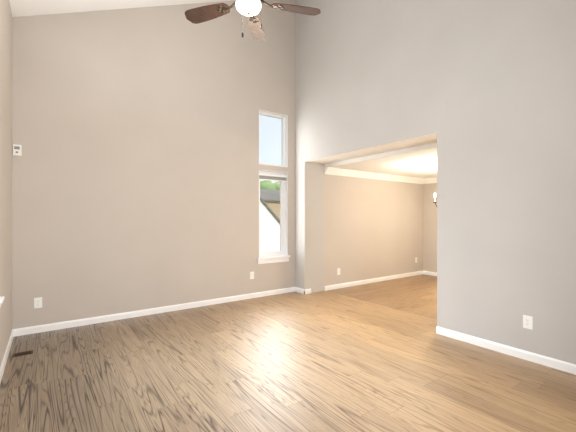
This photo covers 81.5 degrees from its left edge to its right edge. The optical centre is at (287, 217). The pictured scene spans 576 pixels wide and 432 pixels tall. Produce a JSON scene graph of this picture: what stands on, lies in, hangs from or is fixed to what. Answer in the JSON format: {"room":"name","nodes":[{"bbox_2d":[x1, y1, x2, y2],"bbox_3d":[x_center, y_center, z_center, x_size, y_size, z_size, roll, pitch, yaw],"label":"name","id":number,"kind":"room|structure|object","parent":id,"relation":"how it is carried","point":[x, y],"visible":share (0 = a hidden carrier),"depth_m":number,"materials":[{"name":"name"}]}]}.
{"room":"empty living room","nodes":[
{"label":"empty living room","id":0,"kind":"room"},
{"bbox_2d":[0,0,11,366],"bbox_3d":[-1.486,-1.575,1.351,0.150,6.000,6.450,0,0,-36],"label":"wall","id":1,"kind":"structure","parent":0,"point":[5,166],"depth_m":3.37,"materials":[{"name":"paint"}]},
{"bbox_2d":[0,296,4,306],"bbox_3d":[-2.067,-0.045,2.184,0.182,1.610,1.850,0,0,-36],"label":"window","id":2,"kind":"structure","parent":1,"relation":"in","point":[2,298],"depth_m":2.86,"materials":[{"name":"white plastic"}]},
{"bbox_2d":[0,329,13,382],"bbox_3d":[-1.463,1.381,1.460,0.014,0.088,6.300,0,0,-36],"label":"baseboard","id":3,"kind":"structure","parent":1,"relation":"attached to","point":[3,363],"depth_m":3.31,"materials":[{"name":"white wood"}]},
{"bbox_2d":[9,0,232,16],"bbox_3d":[0.295,-3.489,2.728,4.650,2.292,6.600,0,0,-36],"label":"ceiling","id":4,"kind":"structure","parent":0,"point":[20,8],"depth_m":4.27,"materials":[{"name":"white paint"}]},
{"bbox_2d":[185,0,320,41],"bbox_3d":[-0.328,-2.378,2.860,1.258,1.747,1.230,0,0,-36],"label":"ceiling fan","id":5,"kind":"object","parent":4,"relation":"hanging from","point":[250,9],"visible":1,"depth_m":3.02,"materials":[{"name":"brown wood"}]},
{"bbox_2d":[12,0,294,328],"bbox_3d":[-1.693,-1.575,5.271,4.400,6.000,0.150,0,0,-36],"label":"wall","id":6,"kind":"structure","parent":0,"point":[136,166],"depth_m":4.86,"materials":[{"name":"paint"}]},
{"bbox_2d":[13,144,21,155],"bbox_3d":[-3.265,-0.820,4.024,0.084,0.132,0.033,0,0,-36],"label":"thermostat","id":7,"kind":"object","parent":6,"relation":"attached to","point":[17,150],"visible":1,"depth_m":4.02,"materials":[{"name":"white plastic"}]},
{"bbox_2d":[34,297,41,308],"bbox_3d":[-3.107,1.055,4.154,0.082,0.130,0.008,0,0,-36],"label":"electrical outlet","id":8,"kind":"object","parent":6,"relation":"attached to","point":[37,302],"visible":1,"depth_m":4.15,"materials":[{"name":"white plastic"}]},
{"bbox_2d":[13,287,294,336],"bbox_3d":[-1.584,1.381,5.248,4.250,0.088,0.014,0,0,-36],"label":"baseboard","id":9,"kind":"structure","parent":6,"relation":"attached to","point":[68,324],"depth_m":4.82,"materials":[{"name":"white wood"}]},
{"bbox_2d":[257,170,289,263],"bbox_3d":[-0.298,-0.020,6.252,0.710,1.700,0.190,0,0,-36],"label":"window","id":10,"kind":"structure","parent":6,"relation":"in","point":[281,255],"depth_m":6.39,"materials":[{"name":"white plastic"}]},
{"bbox_2d":[259,173,286,206],"bbox_3d":[-0.290,-0.515,6.240,0.616,0.600,0.058,0,0,-36],"label":"window blind","id":11,"kind":"object","parent":10,"relation":"attached to","point":[271,177],"depth_m":6.22,"materials":[{"name":"white plastic"}]},
{"bbox_2d":[259,109,287,166],"bbox_3d":[-0.310,-1.465,6.268,0.640,0.990,0.150,0,0,-36],"label":"window","id":12,"kind":"structure","parent":6,"relation":"in","point":[284,140],"depth_m":6.42,"materials":[{"name":"white plastic"}]},
{"bbox_2d":[0,274,575,431],"bbox_3d":[1.812,1.482,3.822,8.390,0.127,6.600,0,0,-36],"label":"floor","id":13,"kind":"structure","parent":0,"point":[321,361],"depth_m":3.04,"materials":[{"name":"brown wood"}]},
{"bbox_2d":[12,350,32,356],"bbox_3d":[-2.781,1.421,3.506,0.170,0.008,0.105,0,0,-36],"label":"floor vent","id":14,"kind":"object","parent":13,"relation":"in","point":[22,353],"visible":1,"depth_m":3.50,"materials":[{"name":"brown metal"}]},
{"bbox_2d":[325,174,422,285],"bbox_3d":[2.088,0.035,7.627,3.490,2.780,0.150,0,0,-36],"label":"wall","id":15,"kind":"structure","parent":0,"point":[373,228],"depth_m":7.34,"materials":[{"name":"paint"}]},
{"bbox_2d":[325,271,422,290],"bbox_3d":[2.059,1.381,7.505,3.300,0.088,0.014,0,0,-36],"label":"baseboard","id":16,"kind":"structure","parent":15,"relation":"attached to","point":[349,284],"depth_m":7.32,"materials":[{"name":"white wood"}]},
{"bbox_2d":[325,167,423,183],"bbox_3d":[2.057,-0.922,7.457,3.240,0.125,0.090,0,0,-36],"label":"crown molding","id":17,"kind":"structure","parent":15,"relation":"attached to","point":[352,173],"depth_m":7.28,"materials":[{"name":"white wood"}]},
{"bbox_2d":[325,142,436,178],"bbox_3d":[3.302,-1.110,5.944,3.490,0.250,4.300,0,0,-36],"label":"ceiling","id":18,"kind":"structure","parent":0,"point":[418,161],"depth_m":6.04,"materials":[{"name":"white paint"}]},
{"bbox_2d":[423,183,436,271],"bbox_3d":[4.700,0.035,6.860,0.150,2.780,4.150,0,0,-36],"label":"wall","id":19,"kind":"structure","parent":0,"point":[429,233],"depth_m":8.35,"materials":[{"name":"paint"}]},
{"bbox_2d":[423,271,436,275],"bbox_3d":[4.589,1.381,6.873,0.014,0.088,4.000,0,0,-36],"label":"baseboard","id":20,"kind":"structure","parent":19,"relation":"attached to","point":[424,272],"depth_m":8.31,"materials":[{"name":"white wood"}]},
{"bbox_2d":[424,177,436,183],"bbox_3d":[4.559,-0.922,6.851,0.090,0.125,4.000,0,0,-36],"label":"crown molding","id":21,"kind":"structure","parent":19,"relation":"attached to","point":[428,180],"depth_m":8.27,"materials":[{"name":"white wood"}]},
{"bbox_2d":[295,0,575,364],"bbox_3d":[2.137,-1.575,4.149,0.500,6.000,6.450,0,0,-36],"label":"wall","id":22,"kind":"structure","parent":0,"point":[482,93],"depth_m":3.80,"materials":[{"name":"paint"}]},
{"bbox_2d":[295,287,575,374],"bbox_3d":[2.175,1.381,4.084,0.514,0.088,6.300,0,0,-36],"label":"baseboard","id":23,"kind":"structure","parent":22,"relation":"attached to","point":[535,358],"depth_m":3.49,"materials":[{"name":"white wood"}]},
{"bbox_2d":[523,315,532,329],"bbox_3d":[2.402,1.045,3.347,0.008,0.130,0.082,0,0,-36],"label":"outlet","id":24,"kind":"object","parent":22,"relation":"attached to","point":[527,322],"visible":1,"depth_m":3.34,"materials":[{"name":"white plastic"}]},
{"label":"outside","id":25,"kind":"structure","parent":0,"visible":0},
{"bbox_3d":[-5.714,4.450,14.607,120.000,0.050,140.000,0,0,-36],"label":"ground","id":26,"kind":"structure","parent":25,"visible":0},
{"bbox_2d":[260,196,279,251],"bbox_3d":[-4.421,1.315,21.704,6.240,6.220,8.240,0,0,-36],"label":"house","id":27,"kind":"structure","parent":26,"relation":"on","point":[266,214],"depth_m":19.16,"materials":[{"name":"white"}]},
{"bbox_2d":[260,189,279,218],"bbox_3d":[-3.814,0.715,33.855,9.000,7.420,7.600,0,0,-36],"label":"house","id":28,"kind":"structure","parent":26,"relation":"on","point":[275,203],"depth_m":31.64,"materials":[{"name":"beige"}]},
{"bbox_2d":[260,180,279,189],"bbox_3d":[-3.058,-0.303,44.760,5.505,9.464,4.930,0,0,-36],"label":"tree","id":29,"kind":"object","parent":26,"relation":"on","point":[268,184],"depth_m":43.34,"materials":[{"name":"green plant"}]}
]}

